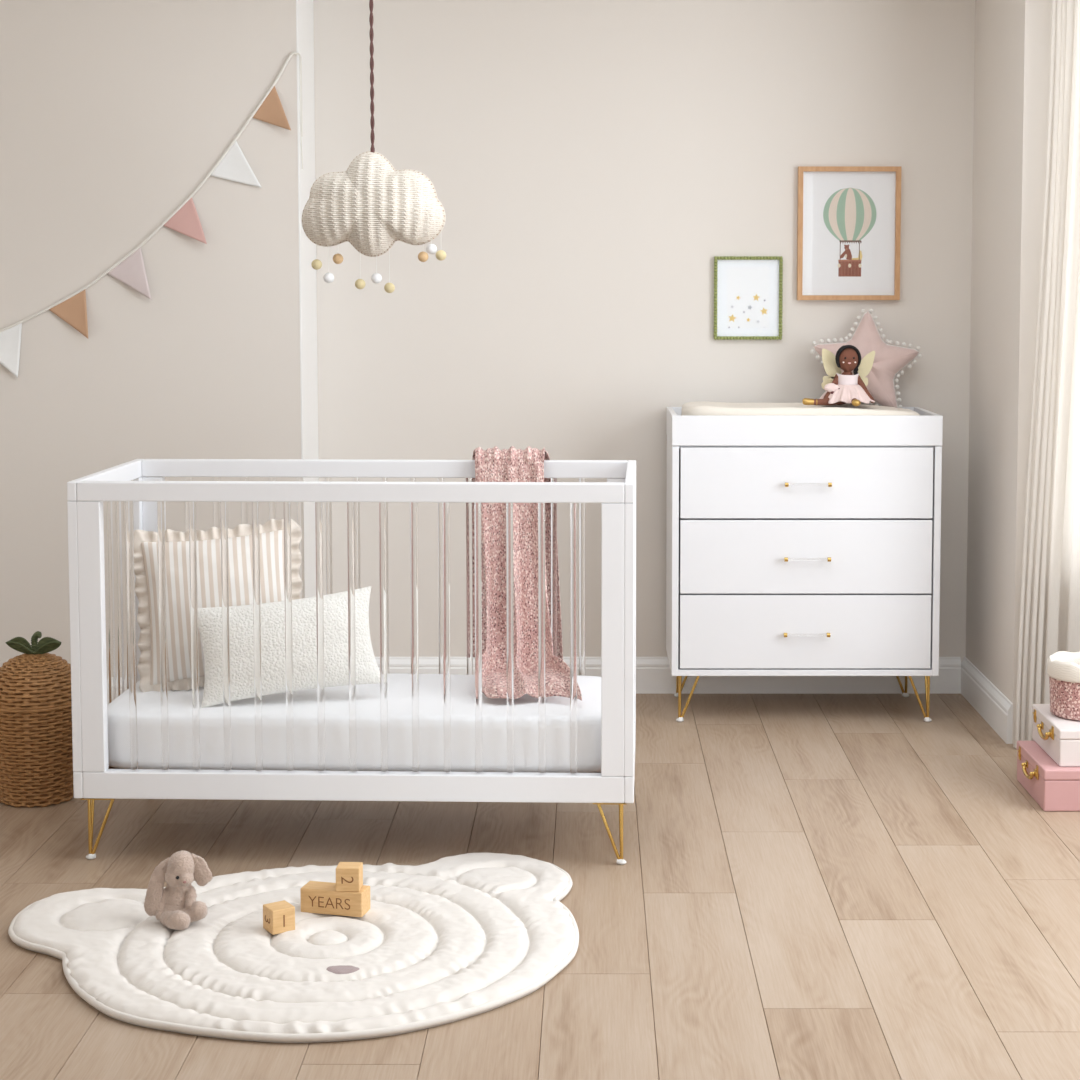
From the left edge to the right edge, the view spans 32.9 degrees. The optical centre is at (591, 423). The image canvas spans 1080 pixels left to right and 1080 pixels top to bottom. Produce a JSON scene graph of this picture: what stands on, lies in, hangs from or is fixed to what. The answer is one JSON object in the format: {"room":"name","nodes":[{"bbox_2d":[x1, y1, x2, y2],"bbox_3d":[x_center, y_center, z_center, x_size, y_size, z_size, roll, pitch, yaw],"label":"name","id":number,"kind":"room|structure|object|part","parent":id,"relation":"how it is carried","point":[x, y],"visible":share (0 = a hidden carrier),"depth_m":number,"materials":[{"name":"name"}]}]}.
{"room":"children's room","nodes":[
{"label":"children's room","id":0,"kind":"room"},
{"bbox_2d":[0,0,300,676],"bbox_3d":[-1.879,-0.354,6.196,1.843,2.620,0.440,0,4,0],"label":"wall","id":1,"kind":"structure","parent":0,"point":[113,113],"depth_m":5.96,"materials":[{"name":"beige paint"}]},
{"bbox_2d":[111,677,121,700],"bbox_3d":[-1.829,0.906,6.061,1.743,0.127,0.018,0,4,0],"label":"baseboard","id":2,"kind":"structure","parent":1,"relation":"attached to","point":[112,682],"depth_m":6.05,"materials":[{"name":"white paint"}]},
{"bbox_2d":[0,52,302,377],"bbox_3d":[-1.542,-0.678,5.950,1.198,1.056,0.093,0,4,0],"label":"garland","id":3,"kind":"object","parent":1,"relation":"hanging from","point":[232,165],"visible":1,"depth_m":5.94,"materials":[{"name":"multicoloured fabric"}]},
{"bbox_2d":[296,0,318,597],"bbox_3d":[-0.954,-0.350,6.146,0.006,2.619,0.340,0,4,0],"label":"trim","id":4,"kind":"structure","parent":1,"relation":"attached to","point":[304,8],"depth_m":6.12,"materials":[{"name":"white paint"}]},
{"bbox_2d":[0,694,1079,1079],"bbox_3d":[-0.315,1.228,2.631,5.220,0.003,9.996,0,4,0],"label":"floor","id":5,"kind":"structure","parent":0,"point":[809,886],"depth_m":4.23,"materials":[{"name":"brown wood"}]},
{"bbox_2d":[0,631,73,807],"bbox_3d":[-1.545,0.807,5.075,0.264,0.469,0.264,1,4,15],"label":"wicker basket","id":6,"kind":"object","parent":5,"relation":"on","point":[36,750],"visible":0.86,"depth_m":4.99,"materials":[{"name":"brown wicker"}]},
{"bbox_3d":[-1.540,0.610,5.060,0.030,0.074,0.020,0,4,0],"label":"stem","id":7,"kind":"part","parent":6,"relation":"part of","materials":[{"name":"green fabric"}]},
{"bbox_2d":[8,852,578,1042],"bbox_3d":[-0.660,1.110,3.982,1.260,0.029,1.105,0,4,0],"label":"rug","id":8,"kind":"object","parent":5,"relation":"on","point":[445,940],"visible":0.91,"depth_m":3.86,"materials":[{"name":"beige fabric"}]},
{"bbox_2d":[144,850,212,930],"bbox_3d":[-0.904,1.019,4.001,0.129,0.162,0.097,3,5,35],"label":"plush bunny","id":9,"kind":"object","parent":8,"relation":"on","point":[175,905],"visible":1,"depth_m":4.00},
{"bbox_2d":[263,900,294,934],"bbox_3d":[-0.681,1.073,3.969,0.054,0.053,0.054,-3,5,-34],"label":"block","id":10,"kind":"object","parent":8,"relation":"on","point":[278,917],"visible":1,"depth_m":3.95,"materials":[{"name":"brown wood"}]},
{"bbox_2d":[300,881,369,916],"bbox_3d":[-0.574,1.063,4.087,0.146,0.055,0.056,1,4,14],"label":"block","id":11,"kind":"object","parent":8,"relation":"on","point":[318,897],"visible":1,"depth_m":4.06,"materials":[{"name":"brown wood"}]},
{"bbox_2d":[336,862,362,891],"bbox_3d":[-0.541,1.010,4.072,0.053,0.053,0.048,0,4,3],"label":"block","id":12,"kind":"object","parent":11,"relation":"on","point":[349,875],"visible":1,"depth_m":4.05,"materials":[{"name":"brown wood"}]},
{"bbox_2d":[67,459,635,864],"bbox_3d":[-0.579,0.593,4.762,1.382,0.948,0.608,0,4,2],"label":"crib","id":13,"kind":"object","parent":5,"relation":"on","point":[141,483],"visible":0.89,"depth_m":4.47,"materials":[{"name":"white paint"}]},
{"bbox_3d":[-1.258,0.868,4.804,0.024,0.067,0.608,0,4,2],"label":"rail","id":14,"kind":"part","parent":13,"relation":"part of","materials":[{"name":"white paint"}]},
{"bbox_3d":[-1.238,0.521,4.502,0.080,0.670,0.060,0,4,2],"label":"corner post","id":15,"kind":"part","parent":13,"relation":"part of","materials":[{"name":"white paint"}]},
{"bbox_3d":[-1.219,0.997,4.537,0.082,0.154,0.060,0,4,2],"label":"hairpin leg","id":16,"kind":"part","parent":13,"relation":"part of","materials":[{"name":"gold metal"}]},
{"bbox_3d":[-1.258,0.142,4.749,0.024,0.047,0.608,0,4,2],"label":"rail","id":17,"kind":"part","parent":13,"relation":"part of","materials":[{"name":"white paint"}]},
{"bbox_3d":[-1.221,0.480,5.048,0.080,0.670,0.060,0,4,2],"label":"corner post","id":18,"kind":"part","parent":13,"relation":"part of","materials":[{"name":"white paint"}]},
{"bbox_3d":[-0.588,0.165,4.443,1.335,0.047,0.036,0,4,2],"label":"rail","id":19,"kind":"part","parent":13,"relation":"part of","materials":[{"name":"white paint"}]},
{"bbox_3d":[-0.588,0.891,4.497,1.335,0.067,0.036,0,4,2],"label":"rail","id":20,"kind":"part","parent":13,"relation":"part of","materials":[{"name":"white paint"}]},
{"bbox_2d":[107,673,600,772],"bbox_3d":[-0.579,0.775,4.775,1.327,0.147,0.527,0,4,2],"label":"mattress","id":21,"kind":"object","parent":13,"relation":"in","point":[399,686],"visible":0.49,"depth_m":4.52,"materials":[{"name":"white fabric"}]},
{"bbox_2d":[133,519,302,691],"bbox_3d":[-0.992,0.488,4.867,0.480,0.454,0.209,-1,4,-9],"label":"striped cushion","id":22,"kind":"object","parent":21,"relation":"on","point":[271,533],"visible":0.46,"depth_m":4.82,"materials":[{"name":"fabric"}]},
{"bbox_2d":[198,586,379,707],"bbox_3d":[-0.782,0.570,4.696,0.489,0.277,0.150,-1,4,-10],"label":"cushion","id":23,"kind":"object","parent":21,"relation":"on","point":[335,606],"visible":0.8,"depth_m":4.65,"materials":[{"name":"white fabric"}]},
{"bbox_3d":[-0.570,0.122,5.013,1.335,0.047,0.036,0,4,2],"label":"rail","id":24,"kind":"part","parent":13,"relation":"part of","materials":[{"name":"white paint"}]},
{"bbox_2d":[472,446,581,700],"bbox_3d":[-0.185,0.397,4.823,0.265,0.646,0.578,0,4,-6],"label":"blanket","id":25,"kind":"object","parent":13,"relation":"hanging from","point":[493,464],"visible":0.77,"depth_m":4.92,"materials":[{"name":"pink fabric"}]},
{"bbox_3d":[0.044,1.000,4.498,0.082,0.154,0.060,0,4,2],"label":"hairpin leg","id":26,"kind":"part","parent":13,"relation":"part of","materials":[{"name":"gold metal"}]},
{"bbox_3d":[0.063,0.524,4.461,0.080,0.670,0.060,0,4,2],"label":"corner post","id":27,"kind":"part","parent":13,"relation":"part of","materials":[{"name":"white paint"}]},
{"bbox_3d":[0.081,0.483,5.008,0.080,0.670,0.060,0,4,2],"label":"corner post","id":28,"kind":"part","parent":13,"relation":"part of","materials":[{"name":"white paint"}]},
{"bbox_3d":[0.100,0.871,4.761,0.024,0.067,0.608,0,4,2],"label":"rail","id":29,"kind":"part","parent":13,"relation":"part of","materials":[{"name":"white paint"}]},
{"bbox_3d":[0.100,0.145,4.707,0.024,0.047,0.608,0,4,2],"label":"rail","id":30,"kind":"part","parent":13,"relation":"part of","materials":[{"name":"white paint"}]},
{"bbox_2d":[666,407,942,721],"bbox_3d":[0.693,0.461,6.118,0.872,1.008,0.471,0,4,0],"label":"dresser","id":31,"kind":"object","parent":5,"relation":"on","point":[797,545],"visible":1,"depth_m":5.91,"materials":[{"name":"white paint"}]},
{"bbox_3d":[0.328,0.866,6.319,0.073,0.152,0.039,0,4,0],"label":"hairpin leg","id":32,"kind":"part","parent":31,"relation":"part of","materials":[{"name":"gold metal"}]},
{"bbox_3d":[0.318,0.890,5.986,0.073,0.152,0.039,0,4,0],"label":"hairpin leg","id":33,"kind":"part","parent":31,"relation":"part of","materials":[{"name":"gold metal"}]},
{"bbox_2d":[681,401,919,414],"bbox_3d":[0.688,-0.014,6.045,0.781,0.111,0.286,0,4,0],"label":"mat","id":34,"kind":"object","parent":31,"relation":"on","point":[698,407],"visible":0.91,"depth_m":5.91,"materials":[{"name":"beige fabric"}]},
{"bbox_2d":[802,345,874,405],"bbox_3d":[0.832,-0.163,6.066,0.199,0.200,0.213,3,5,33],"label":"doll","id":35,"kind":"object","parent":34,"relation":"on","point":[846,387],"visible":1,"depth_m":6.05,"materials":[{"name":"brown fabric"}]},
{"bbox_2d":[810,309,921,407],"bbox_3d":[0.938,-0.208,6.234,0.378,0.369,0.124,-1,4,-9],"label":"star pillow","id":36,"kind":"object","parent":34,"relation":"on","point":[890,359],"visible":0.52,"depth_m":6.21,"materials":[{"name":"pink fabric"}]},
{"bbox_3d":[0.693,0.660,6.134,0.815,0.240,0.409,0,4,0],"label":"drawer","id":37,"kind":"part","parent":31,"relation":"part of","materials":[{"name":"white paint"}]},
{"bbox_2d":[666,407,942,445],"bbox_3d":[0.693,0.005,6.098,0.872,0.097,0.442,0,4,0],"label":"tray","id":38,"kind":"object","parent":31,"relation":"on","point":[926,428],"depth_m":5.88,"materials":[{"name":"white paint"}]},
{"bbox_3d":[0.693,0.415,6.116,0.815,0.240,0.409,0,4,0],"label":"drawer","id":39,"kind":"part","parent":31,"relation":"part of","materials":[{"name":"white paint"}]},
{"bbox_3d":[0.693,0.175,6.098,0.815,0.230,0.409,0,4,0],"label":"drawer","id":40,"kind":"part","parent":31,"relation":"part of","materials":[{"name":"white paint"}]},
{"bbox_3d":[1.058,0.866,6.319,0.073,0.152,0.039,0,4,0],"label":"hairpin leg","id":41,"kind":"part","parent":31,"relation":"part of","materials":[{"name":"gold metal"}]},
{"bbox_3d":[1.068,0.890,5.986,0.073,0.152,0.039,0,4,0],"label":"hairpin leg","id":42,"kind":"part","parent":31,"relation":"part of","materials":[{"name":"gold metal"}]},
{"bbox_2d":[1017,741,1079,810],"bbox_3d":[1.418,0.982,5.111,0.420,0.116,0.326,0,4,0],"label":"case","id":43,"kind":"object","parent":5,"relation":"on","point":[1054,787],"visible":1,"depth_m":4.96,"materials":[{"name":"pink leather"}]},
{"bbox_3d":[1.217,0.969,5.094,0.018,0.036,0.115,0,4,0],"label":"handle","id":44,"kind":"part","parent":43,"relation":"part of","materials":[{"name":"gold metal"}]},
{"bbox_3d":[1.427,0.939,5.107,0.404,0.029,0.326,0,4,0],"label":"case lid","id":45,"kind":"part","parent":43,"relation":"part of","materials":[{"name":"pink leather"}]},
{"bbox_2d":[1032,704,1079,766],"bbox_3d":[1.434,0.871,5.122,0.360,0.102,0.316,0,4,0],"label":"case","id":46,"kind":"object","parent":43,"relation":"on","point":[1058,737],"visible":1,"depth_m":5.03,"materials":[{"name":"white leather"}]},
{"bbox_3d":[1.263,0.862,5.106,0.018,0.036,0.112,0,4,0],"label":"handle","id":47,"kind":"part","parent":46,"relation":"part of","materials":[{"name":"gold metal"}]},
{"bbox_3d":[1.442,0.833,5.120,0.344,0.027,0.316,0,4,0],"label":"case lid","id":48,"kind":"part","parent":46,"relation":"part of","materials":[{"name":"white leather"}]},
{"bbox_2d":[1047,651,1079,720],"bbox_3d":[1.385,0.735,5.131,0.208,0.165,0.208,0,4,0],"label":"fabric basket","id":49,"kind":"object","parent":46,"relation":"on","point":[1063,667],"visible":1,"depth_m":5.07,"materials":[{"name":"fabric"}]},
{"bbox_2d":[313,0,975,661],"bbox_3d":[0.202,-0.367,6.365,2.417,2.620,0.100,0,4,0],"label":"wall","id":50,"kind":"structure","parent":0,"point":[589,164],"depth_m":6.29,"materials":[{"name":"beige paint"}]},
{"bbox_2d":[375,657,960,693],"bbox_3d":[0.170,0.880,6.400,2.243,0.127,0.018,0,4,0],"label":"baseboard","id":51,"kind":"structure","parent":50,"relation":"attached to","point":[653,674],"depth_m":6.39,"materials":[{"name":"white paint"}]},
{"bbox_2d":[713,256,782,339],"bbox_3d":[0.538,-0.434,6.298,0.239,0.289,0.022,0,4,0],"label":"print","id":52,"kind":"object","parent":50,"relation":"attached to","point":[748,290],"visible":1,"depth_m":6.30,"materials":[{"name":"clear glass"},{"name":"green woven rattan"},{"name":"paper"}]},
{"bbox_2d":[797,166,900,299],"bbox_3d":[0.883,-0.655,6.280,0.352,0.456,0.025,0,4,0],"label":"print","id":53,"kind":"object","parent":50,"relation":"attached to","point":[849,217],"visible":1,"depth_m":6.28,"materials":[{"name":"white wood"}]},
{"bbox_2d":[966,0,1024,735],"bbox_3d":[1.360,-0.336,5.954,0.100,2.620,0.725,0,4,0],"label":"wall","id":54,"kind":"structure","parent":0,"point":[999,24],"depth_m":5.91,"materials":[{"name":"beige paint"}]},
{"bbox_2d":[961,657,1012,743],"bbox_3d":[1.301,0.907,6.048,0.018,0.127,0.723,0,4,0],"label":"baseboard","id":55,"kind":"structure","parent":54,"relation":"attached to","point":[995,708],"depth_m":5.97,"materials":[{"name":"white paint"}]},
{"bbox_2d":[1012,0,1049,743],"bbox_3d":[1.733,-0.301,5.484,0.867,2.620,0.100,2,5,21],"label":"window frame","id":56,"kind":"structure","parent":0,"point":[1037,12],"depth_m":5.56,"materials":[{"name":"beige paint"}]},
{"bbox_3d":[1.734,-0.450,5.438,0.660,1.875,0.335,0,4,0],"label":"window","id":57,"kind":"structure","parent":56,"relation":"in","visible":0},
{"bbox_2d":[1013,0,1079,747],"bbox_3d":[1.575,-0.241,5.409,0.606,2.500,0.046,2,5,22],"label":"curtain","id":58,"kind":"object","parent":57,"relation":"hanging from","point":[1048,624],"visible":0.93,"depth_m":5.50,"materials":[{"name":"white fabric"}]},
{"bbox_3d":[-0.240,-1.436,2.437,5.120,0.100,7.775,0,4,0],"label":"ceiling","id":59,"kind":"structure","parent":0,"visible":0},
{"bbox_2d":[302,0,445,292],"bbox_3d":[-0.618,-0.979,5.141,0.414,1.218,0.254,0,4,0],"label":"pendant lamp","id":60,"kind":"object","parent":59,"relation":"hanging from","point":[371,205],"visible":1,"depth_m":5.09,"materials":[{"name":"white fabric"}]},
{"bbox_3d":[-0.620,-1.162,5.127,0.012,0.851,0.012,0,4,0],"label":"cord","id":61,"kind":"part","parent":60,"relation":"part of","materials":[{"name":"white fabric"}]},
{"bbox_3d":[-0.618,-0.623,5.168,0.401,0.291,0.246,0,4,0],"label":"lamp shade","id":62,"kind":"part","parent":60,"relation":"part of","materials":[{"name":"white fabric"}]}
]}

